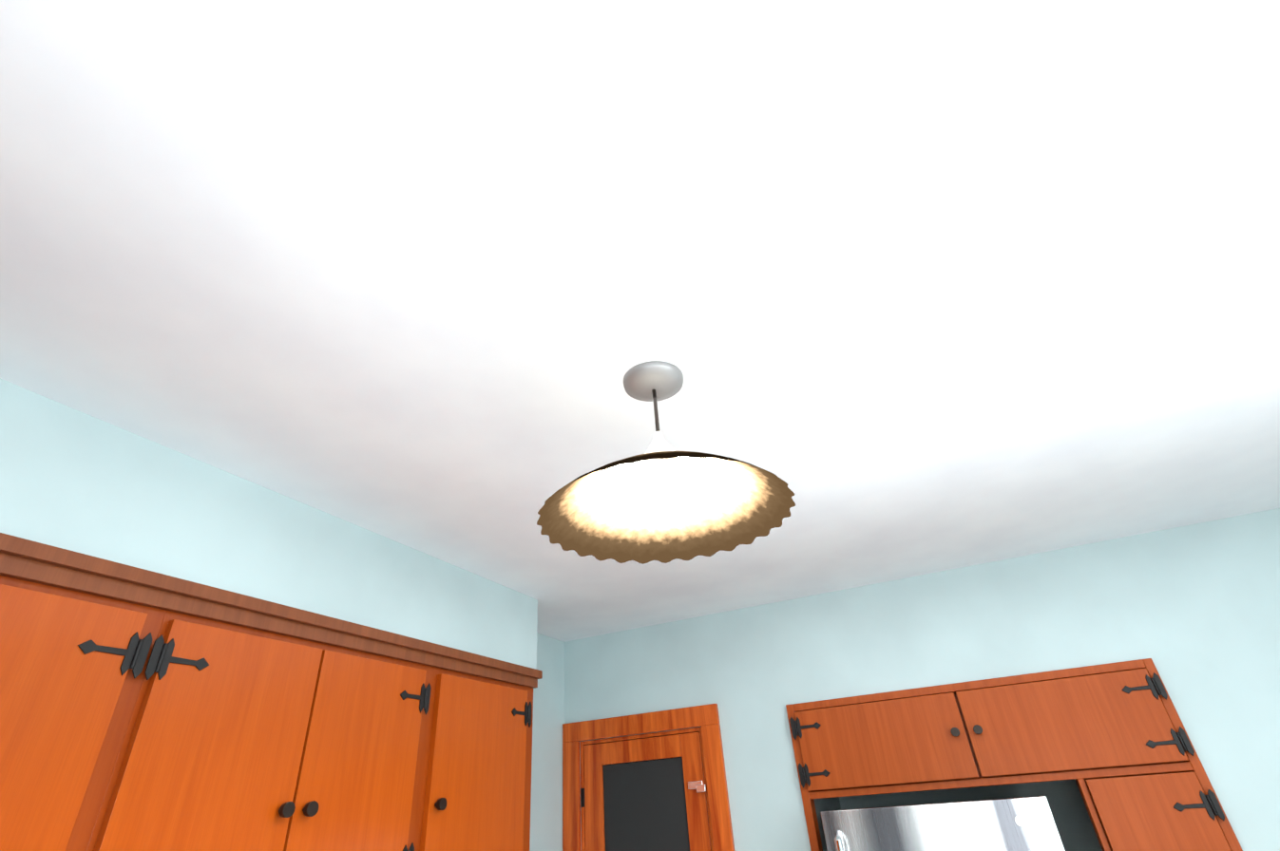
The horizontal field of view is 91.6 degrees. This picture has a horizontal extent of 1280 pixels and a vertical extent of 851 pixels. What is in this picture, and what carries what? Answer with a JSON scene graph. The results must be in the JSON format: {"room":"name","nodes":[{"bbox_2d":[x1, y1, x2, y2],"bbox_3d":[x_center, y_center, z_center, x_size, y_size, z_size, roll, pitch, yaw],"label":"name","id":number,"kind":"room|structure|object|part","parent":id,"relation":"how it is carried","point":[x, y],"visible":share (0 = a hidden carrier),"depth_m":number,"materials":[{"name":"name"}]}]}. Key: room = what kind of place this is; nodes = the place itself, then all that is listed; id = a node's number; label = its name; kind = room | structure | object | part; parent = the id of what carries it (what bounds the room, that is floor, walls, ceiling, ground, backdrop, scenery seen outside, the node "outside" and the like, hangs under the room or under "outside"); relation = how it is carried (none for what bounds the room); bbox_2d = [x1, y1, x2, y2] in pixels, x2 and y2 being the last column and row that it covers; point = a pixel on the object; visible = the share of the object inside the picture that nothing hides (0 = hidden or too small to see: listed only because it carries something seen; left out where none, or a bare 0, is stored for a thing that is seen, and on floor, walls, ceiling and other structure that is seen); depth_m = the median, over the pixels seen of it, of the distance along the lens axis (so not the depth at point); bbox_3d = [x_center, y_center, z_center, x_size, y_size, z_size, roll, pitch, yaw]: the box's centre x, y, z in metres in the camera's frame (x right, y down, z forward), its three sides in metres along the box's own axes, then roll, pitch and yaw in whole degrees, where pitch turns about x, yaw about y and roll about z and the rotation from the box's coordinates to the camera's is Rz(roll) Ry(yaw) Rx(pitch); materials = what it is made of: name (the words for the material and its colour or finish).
{"room":"kitchen","nodes":[
{"label":"kitchen","id":0,"kind":"room"},
{"bbox_2d":[0,378,537,669],"bbox_3d":[-1.628,-0.136,0.858,0.325,0.298,4.800,-17,-34,20],"label":"wall","id":1,"kind":"structure","parent":0,"point":[71,479],"depth_m":1.57,"materials":[{"name":"blue paint"}]},
{"bbox_2d":[529,632,564,850],"bbox_3d":[-1.384,1.300,0.952,0.100,2.670,6.650,-17,-34,20],"label":"wall","id":2,"kind":"structure","parent":0,"point":[546,781],"depth_m":3.05,"materials":[{"name":"blue paint"}]},
{"bbox_2d":[0,533,192,850],"bbox_3d":[-1.266,0.711,1.108,0.330,0.920,0.385,-17,-34,20],"label":"upper cabinet","id":3,"kind":"object","parent":2,"relation":"attached to","point":[142,710],"depth_m":1.21,"materials":[{"name":"brown wood"}]},
{"bbox_2d":[106,582,338,850],"bbox_3d":[-1.098,0.811,1.472,0.330,0.730,0.420,-17,-34,20],"label":"upper cabinet","id":4,"kind":"object","parent":2,"relation":"attached to","point":[223,763],"depth_m":1.46,"materials":[{"name":"brown wood"}]},
{"bbox_2d":[296,619,448,850],"bbox_3d":[-0.905,1.012,1.820,0.330,0.730,0.470,-17,-34,20],"label":"upper cabinet","id":5,"kind":"object","parent":2,"relation":"attached to","point":[372,778],"depth_m":1.80,"materials":[{"name":"brown wood"}]},
{"bbox_2d":[429,647,542,850],"bbox_3d":[-0.671,1.330,2.182,0.330,0.920,0.585,-17,-34,20],"label":"upper cabinet","id":6,"kind":"object","parent":2,"relation":"attached to","point":[482,801],"depth_m":2.18,"materials":[{"name":"brown wood"}]},
{"bbox_2d":[0,0,1279,642],"bbox_3d":[0.640,-0.511,0.874,4.800,0.060,6.650,-17,-34,20],"label":"ceiling","id":7,"kind":"structure","parent":0,"point":[897,289],"depth_m":1.09,"materials":[{"name":"paint"}]},
{"bbox_2d":[536,361,795,564],"bbox_3d":[0.040,0.041,1.310,0.500,0.340,0.503,-17,-34,20],"label":"pendant lamp","id":8,"kind":"object","parent":7,"relation":"hanging from","point":[654,382],"depth_m":1.33,"materials":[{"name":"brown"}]},
{"bbox_3d":[0.047,0.128,1.256,0.500,0.135,0.503,-17,-34,20],"label":"pendant lamp shade","id":9,"kind":"part","parent":8,"relation":"part of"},
{"bbox_2d":[564,508,1279,850],"bbox_3d":[1.930,1.896,2.324,4.600,2.670,0.900,-17,-34,20],"label":"wall","id":10,"kind":"structure","parent":0,"point":[1192,613],"depth_m":2.63,"materials":[{"name":"blue paint"}]},
{"bbox_2d":[562,704,734,850],"bbox_3d":[0.074,2.404,2.518,0.841,2.253,0.148,-17,-34,20],"label":"screen door","id":11,"kind":"structure","parent":10,"relation":"in","point":[662,791],"depth_m":2.93,"materials":[{"name":"brown wood"}]},
{"bbox_3d":[0.817,1.805,-0.560,4.800,0.060,6.650,-17,-34,20],"label":"floor","id":12,"kind":"structure","parent":0,"visible":0},
{"bbox_2d":[785,684,979,850],"bbox_3d":[1.052,2.108,2.119,0.699,2.208,0.090,-17,-34,20],"label":"tall cabinet","id":13,"kind":"object","parent":12,"relation":"on","point":[910,740],"depth_m":2.56,"materials":[{"name":"brown wood"}]},
{"bbox_2d":[820,796,1064,850],"bbox_3d":[1.238,2.280,2.031,0.760,1.800,0.851,-17,-34,20],"label":"refrigerator","id":14,"kind":"object","parent":12,"relation":"on","point":[1022,824],"visible":1,"depth_m":2.17,"materials":[{"name":"grey metal"}]},
{"bbox_2d":[949,658,1242,850],"bbox_3d":[1.680,1.914,1.883,0.697,2.208,0.090,-17,-34,20],"label":"tall cabinet","id":15,"kind":"object","parent":12,"relation":"on","point":[1113,740],"depth_m":2.27,"materials":[{"name":"brown wood"}]}
]}

